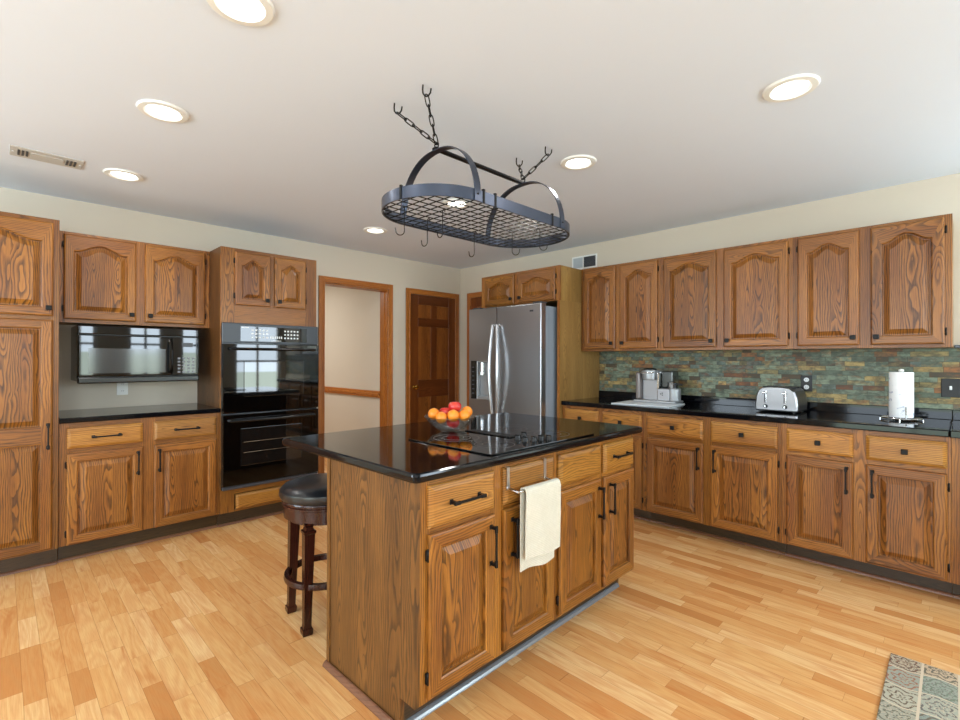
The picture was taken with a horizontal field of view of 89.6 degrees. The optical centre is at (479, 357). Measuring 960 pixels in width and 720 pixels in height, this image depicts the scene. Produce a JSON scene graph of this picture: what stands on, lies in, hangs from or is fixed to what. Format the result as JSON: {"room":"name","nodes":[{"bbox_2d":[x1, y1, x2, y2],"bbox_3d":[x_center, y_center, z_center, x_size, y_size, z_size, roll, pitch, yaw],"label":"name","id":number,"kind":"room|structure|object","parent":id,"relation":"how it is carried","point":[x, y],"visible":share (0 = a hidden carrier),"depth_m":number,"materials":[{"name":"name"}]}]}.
{"room":"kitchen","nodes":[
{"label":"kitchen","id":0,"kind":"room"},
{"bbox_2d":[0,187,459,473],"bbox_3d":[-2.594,0.026,3.916,6.720,2.522,0.120,0,0,-45],"label":"wall","id":1,"kind":"structure","parent":0,"point":[75,216],"depth_m":4.01,"materials":[{"name":"beige paint"}]},
{"bbox_2d":[117,383,127,394],"bbox_3d":[-2.728,0.229,3.691,0.070,0.115,0.009,0,0,-45],"label":"wall outlet","id":2,"kind":"object","parent":1,"relation":"attached to","point":[122,388],"visible":0.84,"depth_m":3.69,"materials":[{"name":"white paint"}]},
{"bbox_2d":[59,230,209,329],"bbox_3d":[-2.559,-0.533,3.599,0.912,0.605,0.373,0,0,-45],"label":"upper cabinet","id":3,"kind":"object","parent":1,"relation":"attached to","point":[104,281],"visible":0.99,"depth_m":3.45,"materials":[{"name":"brown wood"}]},
{"bbox_2d":[71,325,198,383],"bbox_3d":[-2.519,-0.019,3.556,0.712,0.390,0.466,0,0,-45],"label":"microwave","id":4,"kind":"object","parent":3,"relation":"attached to","point":[99,354],"visible":1,"depth_m":3.39,"materials":[{"name":"black glass"}]},
{"bbox_2d":[318,275,392,473],"bbox_3d":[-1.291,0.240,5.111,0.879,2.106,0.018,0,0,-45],"label":"trim","id":5,"kind":"structure","parent":1,"relation":"attached to","point":[322,279],"depth_m":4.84,"materials":[{"name":"brown wood"}]},
{"bbox_2d":[405,288,458,423],"bbox_3d":[-0.560,0.249,5.837,0.819,2.096,0.018,0,0,-45],"label":"trim","id":6,"kind":"structure","parent":1,"relation":"attached to","point":[409,291],"depth_m":5.58,"materials":[{"name":"brown wood"}]},
{"bbox_2d":[410,294,454,422],"bbox_3d":[-0.539,0.276,5.816,0.691,2.023,0.078,0,0,-45],"label":"door","id":7,"kind":"structure","parent":1,"relation":"in","point":[432,317],"depth_m":5.82,"materials":[{"name":"brown wood"}]},
{"bbox_2d":[325,286,379,432],"bbox_3d":[-2.519,0.072,6.951,0.095,2.450,4.079,0,0,-45],"label":"wall","id":8,"kind":"structure","parent":0,"point":[352,316],"depth_m":5.93,"materials":[{"name":"paint"}]},
{"bbox_2d":[325,386,379,397],"bbox_3d":[-2.569,0.424,6.908,0.032,0.077,4.050,0,0,-45],"label":"trim","id":9,"kind":"structure","parent":8,"relation":"attached to","point":[357,392],"depth_m":5.85,"materials":[{"name":"brown wood"}]},
{"bbox_2d":[0,0,959,268],"bbox_3d":[-0.203,-1.163,1.429,7.200,0.050,7.020,0,0,-45],"label":"ceiling","id":10,"kind":"structure","parent":0,"point":[292,130],"depth_m":2.18,"materials":[{"name":"white paint"}]},
{"bbox_2d":[9,144,83,169],"bbox_3d":[-2.461,-1.133,2.752,0.310,0.008,0.170,0,0,-45],"label":"ceiling vent","id":11,"kind":"object","parent":10,"relation":"in","point":[14,150],"visible":1,"depth_m":2.73,"materials":[{"name":"grey paint"}]},
{"bbox_2d":[103,168,143,181],"bbox_3d":[-2.215,-1.131,3.008,0.208,0.010,0.208,0,0,-45],"label":"recessed light","id":12,"kind":"object","parent":10,"relation":"in","point":[121,174],"visible":1,"depth_m":3.00,"materials":[{"name":"white paint"}]},
{"bbox_2d":[136,99,188,122],"bbox_3d":[-1.463,-1.132,2.234,0.208,0.010,0.208,0,0,-45],"label":"recessed light","id":13,"kind":"object","parent":10,"relation":"in","point":[152,108],"visible":1,"depth_m":2.22,"materials":[{"name":"white paint"}]},
{"bbox_2d":[206,0,274,26],"bbox_3d":[-0.770,-1.133,1.554,0.208,0.010,0.208,0,0,-45],"label":"recessed light","id":14,"kind":"object","parent":10,"relation":"in","point":[254,13],"visible":1,"depth_m":1.58,"materials":[{"name":"white paint"}]},
{"bbox_2d":[363,227,386,233],"bbox_3d":[-0.929,-1.124,4.293,0.208,0.010,0.208,0,0,-45],"label":"recessed light","id":15,"kind":"object","parent":10,"relation":"in","point":[374,230],"visible":1,"depth_m":4.29,"materials":[{"name":"white paint"}]},
{"bbox_2d":[442,198,470,207],"bbox_3d":[-0.173,-1.125,3.545,0.208,0.010,0.208,0,0,-45],"label":"recessed light","id":16,"kind":"object","parent":10,"relation":"in","point":[453,199],"visible":0.67,"depth_m":3.52,"materials":[{"name":"white paint"}]},
{"bbox_2d":[381,84,569,247],"bbox_3d":[0.018,-0.893,2.419,1.094,0.482,0.540,0,0,-45],"label":"pot rack","id":17,"kind":"object","parent":10,"relation":"hanging from","point":[410,190],"visible":0.99,"depth_m":2.28,"materials":[{"name":"metal"}]},
{"bbox_2d":[399,185,402,199],"bbox_3d":[-0.326,-0.682,2.001,0.010,0.060,0.012,0,0,33],"label":"hook","id":18,"kind":"object","parent":17,"relation":"attached to","point":[400,186],"visible":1,"depth_m":1.99,"materials":[{"name":"metal"}]},
{"bbox_2d":[395,208,408,235],"bbox_3d":[-0.347,-0.606,2.147,0.060,0.132,0.005,0,0,-10],"label":"hook","id":19,"kind":"object","parent":17,"relation":"hanging from","point":[404,208],"visible":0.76,"depth_m":2.15,"materials":[{"name":"metal"}]},
{"bbox_2d":[421,218,429,246],"bbox_3d":[-0.264,-0.604,2.344,0.060,0.134,0.005,0,0,36],"label":"hook","id":20,"kind":"object","parent":17,"relation":"hanging from","point":[428,218],"visible":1,"depth_m":2.33,"materials":[{"name":"metal"}]},
{"bbox_2d":[437,209,444,237],"bbox_3d":[-0.177,-0.608,2.204,0.005,0.127,0.060,0,0,-42],"label":"hook","id":21,"kind":"object","parent":17,"relation":"hanging from","point":[443,209],"visible":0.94,"depth_m":2.19,"materials":[{"name":"metal"}]},
{"bbox_2d":[468,232,476,256],"bbox_3d":[-0.039,-0.604,2.595,0.060,0.132,0.005,0,0,42],"label":"hook","id":22,"kind":"object","parent":17,"relation":"hanging from","point":[475,232],"visible":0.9,"depth_m":2.58,"materials":[{"name":"metal"}]},
{"bbox_2d":[482,189,484,203],"bbox_3d":[0.014,-0.681,2.050,0.010,0.060,0.012,0,0,-45],"label":"hook","id":23,"kind":"object","parent":17,"relation":"hanging from","point":[483,190],"visible":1,"depth_m":2.05,"materials":[{"name":"metal"}]},
{"bbox_2d":[493,193,496,206],"bbox_3d":[0.065,-0.681,2.101,0.010,0.060,0.012,0,0,-45],"label":"hook","id":24,"kind":"object","parent":17,"relation":"hanging from","point":[495,194],"visible":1,"depth_m":2.10,"materials":[{"name":"metal"}]},
{"bbox_2d":[509,230,519,254],"bbox_3d":[0.181,-0.603,2.542,0.060,0.134,0.005,0,0,-1],"label":"hook","id":25,"kind":"object","parent":17,"relation":"hanging from","point":[509,230],"visible":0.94,"depth_m":2.54,"materials":[{"name":"metal"}]},
{"bbox_2d":[536,228,547,250],"bbox_3d":[0.321,-0.610,2.501,0.060,0.119,0.005,0,0,-1],"label":"hook","id":26,"kind":"object","parent":17,"relation":"hanging from","point":[537,228],"visible":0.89,"depth_m":2.50,"materials":[{"name":"metal"}]},
{"bbox_2d":[560,155,596,169],"bbox_3d":[0.570,-1.126,2.803,0.208,0.010,0.208,0,0,-45],"label":"recessed light","id":27,"kind":"object","parent":10,"relation":"in","point":[575,162],"visible":1,"depth_m":2.79,"materials":[{"name":"white paint"}]},
{"bbox_2d":[762,74,820,101],"bbox_3d":[1.305,-1.127,2.034,0.208,0.010,0.208,0,0,-45],"label":"recessed light","id":28,"kind":"object","parent":10,"relation":"in","point":[800,85],"visible":1,"depth_m":2.02,"materials":[{"name":"white paint"}]},
{"bbox_2d":[0,457,959,719],"bbox_3d":[-1.645,1.311,2.869,7.200,0.050,11.100,0,0,-45],"label":"floor","id":29,"kind":"structure","parent":0,"point":[196,625],"depth_m":2.18,"materials":[{"name":"laminate"}]},
{"bbox_2d":[0,211,59,576],"bbox_3d":[-3.015,0.219,2.941,0.650,2.127,0.659,0,0,-45],"label":"pantry cabinet","id":30,"kind":"object","parent":29,"relation":"on","point":[29,245],"visible":1,"depth_m":2.87,"materials":[{"name":"brown wood"}]},
{"bbox_2d":[57,413,219,562],"bbox_3d":[-2.468,0.849,3.499,0.912,0.874,0.641,0,0,-45],"label":"base cabinet","id":31,"kind":"object","parent":29,"relation":"on","point":[124,483],"visible":0.98,"depth_m":3.25,"materials":[{"name":"brown wood"}]},
{"bbox_2d":[59,403,220,423],"bbox_3d":[-2.476,0.395,3.509,0.910,0.033,0.621,0,0,-45],"label":"countertop","id":32,"kind":"structure","parent":31,"relation":"on","point":[132,412],"depth_m":3.37,"materials":[{"name":"black stone"}]},
{"bbox_2d":[197,246,315,526],"bbox_3d":[-1.873,0.227,4.090,0.758,2.123,0.643,0,0,-45],"label":"tall cabinet","id":33,"kind":"object","parent":29,"relation":"on","point":[246,286],"visible":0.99,"depth_m":3.82,"materials":[{"name":"brown wood"}]},
{"bbox_2d":[221,322,318,490],"bbox_3d":[-1.639,0.369,3.854,0.756,1.260,0.110,0,0,-45],"label":"double wall oven","id":34,"kind":"object","parent":33,"relation":"in","point":[269,373],"visible":1,"depth_m":3.81,"materials":[{"name":"black glass"}]},
{"bbox_2d":[279,473,326,637],"bbox_3d":[-0.778,0.946,2.424,0.428,0.678,0.428,0,0,-37],"label":"bar stool","id":35,"kind":"object","parent":29,"relation":"on","point":[304,498],"visible":0.56,"depth_m":2.25,"materials":[{"name":"brown wood"}]},
{"bbox_2d":[322,435,633,719],"bbox_3d":[0.117,0.849,2.333,0.647,0.876,1.542,0,0,45],"label":"kitchen island","id":36,"kind":"object","parent":29,"relation":"on","point":[428,595],"visible":0.91,"depth_m":1.84,"materials":[{"name":"brown wood"}]},
{"bbox_2d":[282,412,641,483],"bbox_3d":[-0.014,0.395,2.457,1.014,0.033,1.575,0,0,45],"label":"island countertop","id":37,"kind":"structure","parent":36,"relation":"on","point":[384,450],"depth_m":2.08,"materials":[{"name":"black stone"}]},
{"bbox_2d":[425,414,476,431],"bbox_3d":[-0.149,0.335,2.467,0.277,0.081,0.277,0,0,-45],"label":"fruit bowl","id":38,"kind":"object","parent":37,"relation":"on","point":[437,427],"visible":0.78,"depth_m":2.43,"materials":[{"name":"clear glass"}]},
{"bbox_2d":[428,408,438,419],"bbox_3d":[-0.235,0.288,2.463,0.060,0.061,0.060,0,0,24],"label":"orange","id":39,"kind":"object","parent":38,"relation":"in","point":[432,413],"visible":0.86,"depth_m":2.44,"materials":[{"name":"orange food"}]},
{"bbox_2d":[436,412,446,422],"bbox_3d":[-0.193,0.300,2.412,0.058,0.059,0.058,0,0,-7],"label":"orange","id":40,"kind":"object","parent":38,"relation":"in","point":[441,417],"visible":1,"depth_m":2.39,"materials":[{"name":"orange food"}]},
{"bbox_2d":[439,407,449,417],"bbox_3d":[-0.179,0.284,2.502,0.064,0.060,0.064,0,0,25],"label":"apple","id":41,"kind":"object","parent":38,"relation":"in","point":[445,410],"visible":0.44,"depth_m":2.48,"materials":[{"name":"red food"}]},
{"bbox_2d":[447,419,458,428],"bbox_3d":[-0.137,0.331,2.458,0.066,0.062,0.066,0,0,-39],"label":"apple","id":42,"kind":"object","parent":38,"relation":"in","point":[450,424],"visible":0.64,"depth_m":2.43,"materials":[{"name":"red food"}]},
{"bbox_2d":[447,409,458,421],"bbox_3d":[-0.133,0.290,2.413,0.060,0.061,0.060,0,0,1],"label":"orange","id":43,"kind":"object","parent":38,"relation":"in","point":[453,415],"visible":1,"depth_m":2.39,"materials":[{"name":"orange food"}]},
{"bbox_2d":[448,402,460,411],"bbox_3d":[-0.129,0.254,2.488,0.068,0.064,0.068,0,0,10],"label":"apple","id":44,"kind":"object","parent":38,"relation":"in","point":[456,406],"visible":0.69,"depth_m":2.46,"materials":[{"name":"red food"}]},
{"bbox_2d":[459,409,469,420],"bbox_3d":[-0.080,0.293,2.438,0.058,0.059,0.058,0,0,20],"label":"orange","id":45,"kind":"object","parent":38,"relation":"in","point":[464,415],"visible":0.97,"depth_m":2.42,"materials":[{"name":"orange food"}]},
{"bbox_2d":[462,406,472,415],"bbox_3d":[-0.068,0.281,2.500,0.058,0.059,0.058,0,0,41],"label":"orange","id":46,"kind":"object","parent":38,"relation":"in","point":[467,408],"visible":0.55,"depth_m":2.48,"materials":[{"name":"orange food"}]},
{"bbox_2d":[408,423,593,455],"bbox_3d":[0.115,0.363,2.284,0.520,0.028,0.735,0,0,45],"label":"cooktop","id":47,"kind":"object","parent":37,"relation":"in","point":[494,440],"visible":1,"depth_m":2.21,"materials":[{"name":"black glass"}]},
{"bbox_2d":[465,429,514,437],"bbox_3d":[0.051,0.368,2.348,0.300,0.006,0.065,0,0,45],"label":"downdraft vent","id":48,"kind":"object","parent":47,"relation":"attached to","point":[488,433],"depth_m":2.32,"materials":[{"name":"black metal"}]},
{"bbox_2d":[505,458,550,493],"bbox_3d":[0.219,0.483,1.989,0.068,0.098,0.274,0,0,45],"label":"towel bar","id":49,"kind":"object","parent":36,"relation":"attached to","point":[507,467],"visible":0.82,"depth_m":1.91,"materials":[{"name":"metal"}]},
{"bbox_2d":[520,478,560,571],"bbox_3d":[0.248,0.686,1.977,0.041,0.348,0.229,0,0,45],"label":"dish towel","id":50,"kind":"object","parent":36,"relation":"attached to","point":[540,505],"visible":0.99,"depth_m":1.95,"materials":[{"name":"fabric"}]},
{"bbox_2d":[469,301,556,417],"bbox_3d":[0.471,0.404,4.732,0.898,1.780,0.896,0,0,-45],"label":"refrigerator","id":51,"kind":"object","parent":29,"relation":"on","point":[513,349],"visible":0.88,"depth_m":4.38,"materials":[{"name":"grey metal"}]},
{"bbox_2d":[482,265,598,417],"bbox_3d":[0.575,0.241,4.817,0.701,2.109,0.976,0,0,-45],"label":"tall cabinet","id":52,"kind":"object","parent":29,"relation":"on","point":[560,286],"visible":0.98,"depth_m":4.44,"materials":[{"name":"brown wood"}]},
{"bbox_2d":[563,405,650,520],"bbox_3d":[1.200,0.858,4.212,0.666,0.874,0.762,0,0,-45],"label":"base cabinet","id":53,"kind":"object","parent":29,"relation":"on","point":[625,417],"visible":0.3,"depth_m":3.83,"materials":[{"name":"brown wood"}]},
{"bbox_2d":[561,390,951,436],"bbox_3d":[1.809,0.371,3.620,0.644,0.100,2.460,0,0,-45],"label":"countertop","id":54,"kind":"structure","parent":53,"relation":"on","point":[937,422],"depth_m":3.25,"materials":[{"name":"black stone"}]},
{"bbox_2d":[611,400,683,407],"bbox_3d":[1.373,0.380,3.958,0.470,0.008,0.360,0,0,42],"label":"mat","id":55,"kind":"object","parent":54,"relation":"on","point":[629,402],"visible":0.96,"depth_m":3.89,"materials":[{"name":"white fabric"}]},
{"bbox_2d":[634,368,682,403],"bbox_3d":[1.522,0.232,4.062,0.394,0.288,0.288,0,0,43],"label":"coffee maker","id":56,"kind":"object","parent":55,"relation":"on","point":[653,385],"visible":1,"depth_m":4.03,"materials":[{"name":"silver metal"}]},
{"bbox_2d":[667,381,682,388],"bbox_3d":[1.595,0.225,3.944,0.088,0.058,0.129,0,0,-45],"label":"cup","id":57,"kind":"object","parent":56,"relation":"on","point":[670,384],"depth_m":3.93,"materials":[{"name":"white plastic"}]},
{"bbox_2d":[755,385,806,412],"bbox_3d":[2.140,0.295,3.441,0.282,0.176,0.262,0,0,-43],"label":"toaster","id":58,"kind":"object","parent":54,"relation":"on","point":[793,399],"visible":1,"depth_m":3.36,"materials":[{"name":"metal"}]},
{"bbox_2d":[879,369,923,420],"bbox_3d":[2.584,0.227,2.966,0.208,0.312,0.208,0,0,-45],"label":"paper towel holder","id":59,"kind":"object","parent":54,"relation":"on","point":[899,370],"visible":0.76,"depth_m":2.92,"materials":[{"name":"silver metal"}]},
{"bbox_2d":[889,372,913,417],"bbox_3d":[2.584,0.229,2.966,0.118,0.275,0.118,0,0,-45],"label":"paper towel roll","id":60,"kind":"object","parent":59,"relation":"on","point":[901,384],"visible":0.94,"depth_m":2.92,"materials":[{"name":"white paper"}]},
{"bbox_2d":[644,412,785,554],"bbox_3d":[1.796,0.858,3.613,0.666,0.874,0.926,0,0,-45],"label":"base cabinet","id":61,"kind":"object","parent":29,"relation":"on","point":[720,478],"visible":0.94,"depth_m":3.36,"materials":[{"name":"brown wood"}]},
{"bbox_2d":[782,423,951,596],"bbox_3d":[2.397,0.857,3.008,0.666,0.874,0.778,0,0,-45],"label":"base cabinet","id":62,"kind":"object","parent":29,"relation":"on","point":[875,504],"visible":0.96,"depth_m":2.77,"materials":[{"name":"brown wood"}]},
{"bbox_2d":[876,653,959,719],"bbox_3d":[1.986,1.284,1.236,1.500,0.008,0.950,0,0,45],"label":"rug","id":63,"kind":"object","parent":29,"relation":"on","point":[912,690],"visible":1,"depth_m":1.84,"materials":[{"name":"fabric"}]},
{"bbox_2d":[952,438,959,598],"bbox_3d":[2.999,0.856,2.402,0.666,0.874,0.930,0,0,-45],"label":"base cabinet","id":64,"kind":"object","parent":29,"relation":"on","point":[955,441],"visible":0.79,"depth_m":2.52,"materials":[{"name":"brown wood"}]},
{"bbox_2d":[950,410,959,437],"bbox_3d":[3.013,0.369,2.403,0.651,0.100,0.960,0,0,-45],"label":"countertop","id":65,"kind":"structure","parent":64,"relation":"on","point":[955,427],"depth_m":2.71,"materials":[{"name":"black stone"}]},
{"bbox_2d":[460,173,959,420],"bbox_3d":[2.158,0.036,3.815,0.120,2.522,6.720,0,0,-45],"label":"wall","id":66,"kind":"structure","parent":0,"point":[936,196],"depth_m":3.71,"materials":[{"name":"beige paint"}]},
{"bbox_2d":[467,292,481,405],"bbox_3d":[0.141,0.250,5.744,0.018,2.096,0.864,0,0,-45],"label":"trim","id":67,"kind":"structure","parent":66,"relation":"attached to","point":[476,294],"depth_m":6.03,"materials":[{"name":"brown wood"}]},
{"bbox_2d":[471,297,481,309],"bbox_3d":[0.120,0.277,5.723,0.078,2.023,0.736,0,0,-45],"label":"door","id":68,"kind":"structure","parent":66,"relation":"in","point":[476,302],"depth_m":5.93,"materials":[{"name":"brown wood"}]},
{"bbox_2d":[572,253,596,268],"bbox_3d":[1.046,-0.953,4.847,0.010,0.132,0.290,0,0,-45],"label":"air vent","id":69,"kind":"object","parent":66,"relation":"in","point":[586,261],"visible":0.87,"depth_m":4.84,"materials":[{"name":"white paint"}]},
{"bbox_2d":[581,258,662,351],"bbox_3d":[1.310,-0.435,4.322,0.370,0.760,0.762,0,0,-45],"label":"upper cabinet","id":70,"kind":"object","parent":66,"relation":"attached to","point":[621,303],"visible":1,"depth_m":4.18,"materials":[{"name":"brown wood"}]},
{"bbox_2d":[661,238,801,350],"bbox_3d":[1.905,-0.436,3.723,0.370,0.760,0.926,0,0,-45],"label":"upper cabinet","id":71,"kind":"object","parent":66,"relation":"attached to","point":[740,297],"visible":1,"depth_m":3.56,"materials":[{"name":"brown wood"}]},
{"bbox_2d":[599,348,959,409],"bbox_3d":[2.763,0.133,3.111,0.012,0.376,4.528,0,0,-45],"label":"wall tiles","id":72,"kind":"structure","parent":66,"relation":"attached to","point":[842,376],"depth_m":3.53,"materials":[{"name":"stone"}]},
{"bbox_2d":[801,375,811,391],"bbox_3d":[2.362,0.189,3.499,0.009,0.115,0.070,0,0,-45],"label":"wall outlet","id":73,"kind":"object","parent":72,"relation":"attached to","point":[806,380],"visible":0.96,"depth_m":3.50,"materials":[{"name":"black plastic"}]},
{"bbox_2d":[941,378,959,397],"bbox_3d":[2.887,0.188,2.966,0.014,0.115,0.085,0,0,-45],"label":"light switch","id":74,"kind":"object","parent":72,"relation":"attached to","point":[949,387],"visible":1,"depth_m":2.97,"materials":[{"name":"black plastic"}]},
{"bbox_2d":[793,213,953,349],"bbox_3d":[2.506,-0.437,3.118,0.370,0.760,0.778,0,0,-45],"label":"upper cabinet","id":75,"kind":"object","parent":66,"relation":"attached to","point":[887,285],"visible":1,"depth_m":2.97,"materials":[{"name":"brown wood"}]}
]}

